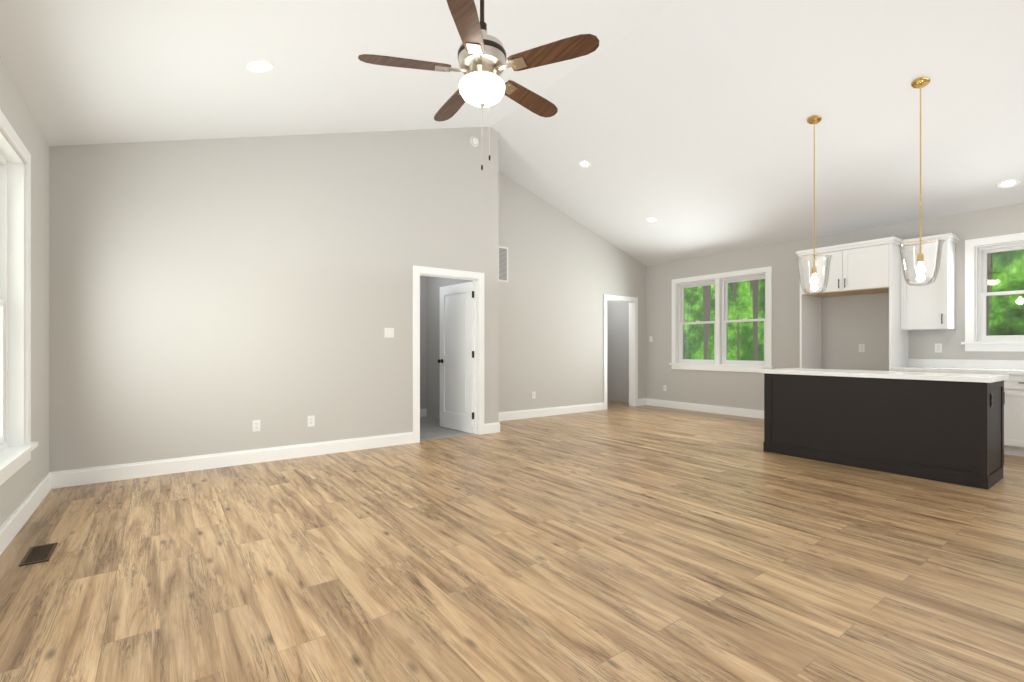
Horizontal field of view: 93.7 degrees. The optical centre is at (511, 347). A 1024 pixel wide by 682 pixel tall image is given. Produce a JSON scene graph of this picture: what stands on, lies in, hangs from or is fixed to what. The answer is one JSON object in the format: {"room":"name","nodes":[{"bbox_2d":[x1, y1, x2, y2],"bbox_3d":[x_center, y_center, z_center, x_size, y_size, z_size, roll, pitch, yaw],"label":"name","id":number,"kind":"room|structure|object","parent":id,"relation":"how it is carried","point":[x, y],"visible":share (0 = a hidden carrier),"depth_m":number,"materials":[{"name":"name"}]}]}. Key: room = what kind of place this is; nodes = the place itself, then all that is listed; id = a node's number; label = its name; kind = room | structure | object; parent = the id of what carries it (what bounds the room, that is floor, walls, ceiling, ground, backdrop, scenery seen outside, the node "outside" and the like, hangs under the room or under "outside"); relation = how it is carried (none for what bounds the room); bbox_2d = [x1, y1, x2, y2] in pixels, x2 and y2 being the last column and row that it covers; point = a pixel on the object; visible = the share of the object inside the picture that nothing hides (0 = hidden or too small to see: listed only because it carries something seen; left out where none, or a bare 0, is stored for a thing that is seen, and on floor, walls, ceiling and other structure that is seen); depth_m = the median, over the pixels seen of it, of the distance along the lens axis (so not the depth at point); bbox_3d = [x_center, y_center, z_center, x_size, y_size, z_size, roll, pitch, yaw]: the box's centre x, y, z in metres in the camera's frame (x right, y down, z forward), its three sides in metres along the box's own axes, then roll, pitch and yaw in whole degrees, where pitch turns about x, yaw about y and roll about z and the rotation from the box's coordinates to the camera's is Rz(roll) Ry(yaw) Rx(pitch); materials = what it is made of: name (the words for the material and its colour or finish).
{"room":"living room","nodes":[
{"label":"living room","id":0,"kind":"room"},
{"bbox_2d":[0,57,48,526],"bbox_3d":[-1.769,-0.265,1.009,0.200,2.830,7.320,0,0,-36],"label":"wall","id":1,"kind":"structure","parent":0,"point":[18,487],"depth_m":3.52,"materials":[{"name":"grey paint"}]},
{"bbox_2d":[0,109,37,485],"bbox_3d":[-2.939,-0.280,2.681,0.210,2.081,1.440,0,0,-36],"label":"window","id":2,"kind":"structure","parent":1,"relation":"in","point":[3,303],"depth_m":3.16,"materials":[{"name":"white plastic"}]},
{"bbox_2d":[0,471,55,554],"bbox_3d":[-1.706,1.083,1.105,0.016,0.135,7.000,0,0,-36],"label":"baseboard","id":3,"kind":"structure","parent":1,"relation":"attached to","point":[14,522],"depth_m":3.16,"materials":[{"name":"white wood"}]},
{"bbox_2d":[49,127,497,471],"bbox_3d":[-2.019,-0.935,5.290,4.460,4.169,0.120,0,0,-36],"label":"wall","id":4,"kind":"structure","parent":0,"point":[211,296],"depth_m":4.78,"materials":[{"name":"grey paint"}]},
{"bbox_2d":[56,432,412,487],"bbox_3d":[-2.475,1.083,4.872,3.170,0.135,0.016,0,0,-36],"label":"baseboard","id":5,"kind":"structure","parent":4,"relation":"attached to","point":[75,477],"depth_m":4.60,"materials":[{"name":"white wood"}]},
{"bbox_2d":[253,420,259,431],"bbox_3d":[-2.562,0.780,4.813,0.070,0.114,0.008,0,0,-36],"label":"electrical outlet","id":6,"kind":"object","parent":4,"relation":"attached to","point":[256,425],"visible":1,"depth_m":4.81,"materials":[{"name":"white plastic"}]},
{"bbox_2d":[308,415,314,426],"bbox_3d":[-2.143,0.780,5.120,0.070,0.114,0.008,0,0,-36],"label":"electrical outlet","id":7,"kind":"object","parent":4,"relation":"attached to","point":[311,420],"visible":1,"depth_m":5.12,"materials":[{"name":"white plastic"}]},
{"bbox_2d":[384,328,393,337],"bbox_3d":[-1.440,-0.180,5.634,0.116,0.114,0.010,0,0,-36],"label":"light switch","id":8,"kind":"object","parent":4,"relation":"attached to","point":[388,332],"visible":1,"depth_m":5.63,"materials":[{"name":"white plastic"}]},
{"bbox_2d":[413,265,483,442],"bbox_3d":[-0.825,0.075,6.165,1.020,2.150,0.156,0,0,-36],"label":"door frame","id":9,"kind":"structure","parent":4,"relation":"attached to","point":[477,278],"depth_m":6.27,"materials":[{"name":"white wood"}]},
{"bbox_2d":[438,281,473,433],"bbox_3d":[-0.777,0.127,6.715,0.179,2.030,0.812,0,0,-41],"label":"door","id":10,"kind":"structure","parent":4,"relation":"in","point":[456,360],"depth_m":6.67,"materials":[{"name":"white wood"}]},
{"bbox_2d":[470,136,478,146],"bbox_3d":[-0.488,-2.720,6.314,0.136,0.136,0.040,0,0,-36],"label":"smoke detector","id":11,"kind":"object","parent":4,"relation":"attached to","point":[474,141],"visible":0.98,"depth_m":6.30,"materials":[{"name":"white plastic"}]},
{"bbox_2d":[484,422,499,432],"bbox_3d":[-0.402,1.083,6.869,0.016,0.135,0.786,0,0,-36],"label":"baseboard","id":12,"kind":"structure","parent":4,"relation":"attached to","point":[495,427],"depth_m":6.49,"materials":[{"name":"white wood"}]},
{"bbox_2d":[420,276,426,408],"bbox_3d":[-2.192,-0.160,7.581,2.030,2.620,0.120,0,0,-36],"label":"wall","id":13,"kind":"structure","parent":0,"point":[423,342],"depth_m":8.03,"materials":[{"name":"grey paint"}]},
{"bbox_2d":[420,408,426,416],"bbox_3d":[-2.152,1.083,7.526,1.790,0.135,0.016,0,0,-36],"label":"baseboard","id":14,"kind":"structure","parent":13,"relation":"attached to","point":[423,412],"depth_m":8.01,"materials":[{"name":"white"}]},
{"bbox_2d":[427,276,471,419],"bbox_3d":[-0.881,-0.931,7.408,0.120,4.163,1.950,0,0,-36],"label":"wall","id":15,"kind":"structure","parent":0,"point":[434,284],"depth_m":7.83,"materials":[{"name":"grey paint"}]},
{"bbox_2d":[0,400,1023,681],"bbox_3d":[1.210,1.200,4.421,9.040,0.101,9.300,0,0,-36],"label":"floor","id":16,"kind":"structure","parent":0,"point":[620,542],"depth_m":2.51,"materials":[{"name":"brown wood"}]},
{"bbox_2d":[19,542,57,566],"bbox_3d":[-2.634,1.147,2.675,0.115,0.006,0.290,0,0,-36],"label":"floor air vent","id":17,"kind":"object","parent":16,"relation":"in","point":[38,554],"visible":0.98,"depth_m":2.66,"materials":[{"name":"brown metal"}]},
{"bbox_2d":[761,372,1003,489],"bbox_3d":[3.629,0.715,4.835,0.739,0.870,1.801,0,0,-36],"label":"kitchen island","id":18,"kind":"object","parent":16,"relation":"on","point":[944,427],"depth_m":4.41,"materials":[{"name":"black wood"}]},
{"bbox_2d":[761,368,1008,383],"bbox_3d":[3.611,0.262,4.824,0.740,0.036,1.840,0,0,-36],"label":"island countertop","id":19,"kind":"structure","parent":18,"relation":"on","point":[969,378],"depth_m":4.50,"materials":[{"name":"white stone"}]},
{"bbox_2d":[968,373,1023,456],"bbox_3d":[5.482,0.715,5.366,0.628,0.870,1.032,0,0,-36],"label":"base cabinet","id":20,"kind":"object","parent":16,"relation":"on","point":[1014,386],"depth_m":5.08,"materials":[{"name":"white wood"}]},
{"bbox_2d":[892,365,1023,376],"bbox_3d":[5.997,0.262,4.651,0.643,0.036,3.590,0,0,-36],"label":"countertop","id":21,"kind":"structure","parent":20,"relation":"on","point":[907,368],"depth_m":5.46,"materials":[{"name":"white stone"}]},
{"bbox_2d":[0,0,1023,265],"bbox_3d":[1.165,-2.381,4.482,9.140,1.617,9.550,0,0,-36],"label":"ceiling","id":22,"kind":"structure","parent":0,"point":[687,126],"depth_m":4.50,"materials":[{"name":"white paint"}]},
{"bbox_2d":[246,60,273,72],"bbox_3d":[-1.842,-2.059,3.510,0.178,0.063,0.184,0,0,-36],"label":"recessed light","id":23,"kind":"object","parent":22,"relation":"in","point":[259,65],"visible":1,"depth_m":3.50,"materials":[{"name":"white"}]},
{"bbox_2d":[358,0,598,169],"bbox_3d":[-0.171,-1.664,2.723,1.259,1.383,1.245,0,0,-36],"label":"ceiling fan","id":24,"kind":"object","parent":22,"relation":"hanging from","point":[483,65],"visible":1,"depth_m":2.58,"materials":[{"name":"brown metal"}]},
{"bbox_2d":[578,160,590,167],"bbox_3d":[1.030,-2.601,6.781,0.178,0.063,0.184,0,0,-36],"label":"recessed light","id":25,"kind":"object","parent":22,"relation":"in","point":[585,164],"visible":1,"depth_m":6.78,"materials":[{"name":"white"}]},
{"bbox_2d":[646,217,656,222],"bbox_3d":[2.279,-2.096,7.834,0.178,0.063,0.184,0,0,-36],"label":"recessed light","id":26,"kind":"object","parent":22,"relation":"in","point":[651,219],"visible":1,"depth_m":7.83,"materials":[{"name":"white plastic"}]},
{"bbox_2d":[796,115,832,294],"bbox_3d":[3.163,-1.487,5.022,0.326,1.854,0.326,0,0,-36],"label":"pendant light","id":27,"kind":"object","parent":22,"relation":"hanging from","point":[814,119],"visible":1,"depth_m":5.01,"materials":[{"name":"clear glass"}]},
{"bbox_2d":[897,77,944,285],"bbox_3d":[3.677,-1.487,4.321,0.326,1.854,0.326,0,0,-36],"label":"pendant light","id":28,"kind":"object","parent":22,"relation":"hanging from","point":[920,82],"visible":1,"depth_m":4.31,"materials":[{"name":"clear glass"}]},
{"bbox_2d":[996,179,1019,187],"bbox_3d":[5.405,-1.792,5.228,0.178,0.063,0.184,0,0,-36],"label":"recessed light","id":29,"kind":"object","parent":22,"relation":"in","point":[1008,183],"visible":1,"depth_m":5.22,"materials":[{"name":"white"}]},
{"bbox_2d":[498,172,645,412],"bbox_3d":[1.067,-0.913,8.557,4.380,4.126,0.120,0,0,-36],"label":"wall","id":30,"kind":"structure","parent":0,"point":[566,273],"depth_m":8.22,"materials":[{"name":"grey paint"}]},
{"bbox_2d":[498,246,507,281],"bbox_3d":[-0.145,-1.325,7.589,0.200,0.550,0.009,0,0,-36],"label":"air vent","id":31,"kind":"object","parent":30,"relation":"in","point":[502,264],"visible":0.98,"depth_m":7.59,"materials":[{"name":"white metal"}]},
{"bbox_2d":[498,402,603,420],"bbox_3d":[0.526,1.083,8.076,2.940,0.135,0.016,0,0,-36],"label":"baseboard","id":32,"kind":"structure","parent":30,"relation":"attached to","point":[512,415],"depth_m":8.13,"materials":[{"name":"white wood"}]},
{"bbox_2d":[604,294,637,409],"bbox_3d":[2.059,0.075,9.284,0.960,2.150,0.156,0,0,-36],"label":"door frame","id":33,"kind":"structure","parent":30,"relation":"attached to","point":[633,350],"depth_m":9.48,"materials":[{"name":"white wood"}]},
{"bbox_2d":[607,203,1023,409],"bbox_3d":[4.810,-0.265,6.986,0.200,2.830,9.180,0,0,-36],"label":"wall","id":34,"kind":"structure","parent":0,"point":[851,323],"depth_m":7.47,"materials":[{"name":"grey paint"}]},
{"bbox_2d":[644,398,763,418],"bbox_3d":[3.634,1.083,8.407,0.016,0.135,3.158,0,0,-36],"label":"baseboard","id":35,"kind":"structure","parent":34,"relation":"attached to","point":[743,412],"depth_m":8.58,"materials":[{"name":"white wood"}]},
{"bbox_2d":[669,266,773,372],"bbox_3d":[3.662,-0.455,8.476,0.210,1.711,1.920,0,0,-36],"label":"window","id":36,"kind":"structure","parent":34,"relation":"in","point":[725,308],"depth_m":8.43,"materials":[{"name":"white plastic"}]},
{"bbox_2d":[800,237,899,296],"bbox_3d":[4.619,-1.040,6.518,0.658,0.570,1.001,0,0,-36],"label":"upper cabinet","id":37,"kind":"object","parent":34,"relation":"attached to","point":[874,266],"depth_m":6.21,"materials":[{"name":"white wood"}]},
{"bbox_2d":[859,344,864,351],"bbox_3d":[4.886,0.000,6.707,0.008,0.114,0.070,0,0,-36],"label":"electrical outlet","id":38,"kind":"object","parent":34,"relation":"attached to","point":[861,347],"visible":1,"depth_m":6.70,"materials":[{"name":"white plastic"}]},
{"bbox_2d":[900,237,955,332],"bbox_3d":[5.194,-0.777,6.003,0.338,1.095,0.459,0,0,-36],"label":"upper cabinet","id":39,"kind":"object","parent":34,"relation":"attached to","point":[931,306],"depth_m":5.87,"materials":[{"name":"white wood"}]},
{"bbox_2d":[935,343,941,352],"bbox_3d":[5.371,0.000,6.046,0.008,0.114,0.070,0,0,-36],"label":"electrical outlet","id":40,"kind":"object","parent":34,"relation":"attached to","point":[938,347],"visible":1,"depth_m":6.04,"materials":[{"name":"white plastic"}]},
{"bbox_2d":[908,359,1023,368],"bbox_3d":[6.248,0.190,4.835,0.020,0.100,3.590,0,0,-36],"label":"backsplash","id":41,"kind":"structure","parent":34,"relation":"attached to","point":[936,363],"depth_m":5.78,"materials":[{"name":"white stone"}]},
{"bbox_2d":[961,232,1023,351],"bbox_3d":[5.891,-0.634,5.436,0.210,1.351,1.160,0,0,-36],"label":"window","id":42,"kind":"structure","parent":34,"relation":"in","point":[983,293],"depth_m":5.77,"materials":[{"name":"white plastic"}]},
{"label":"outside","id":43,"kind":"structure","parent":0,"visible":0},
{"bbox_2d":[683,249,1023,360],"bbox_3d":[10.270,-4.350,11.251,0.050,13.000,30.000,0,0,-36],"label":"trees","id":44,"kind":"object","parent":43,"point":[756,349],"depth_m":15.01,"materials":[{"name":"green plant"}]}
]}

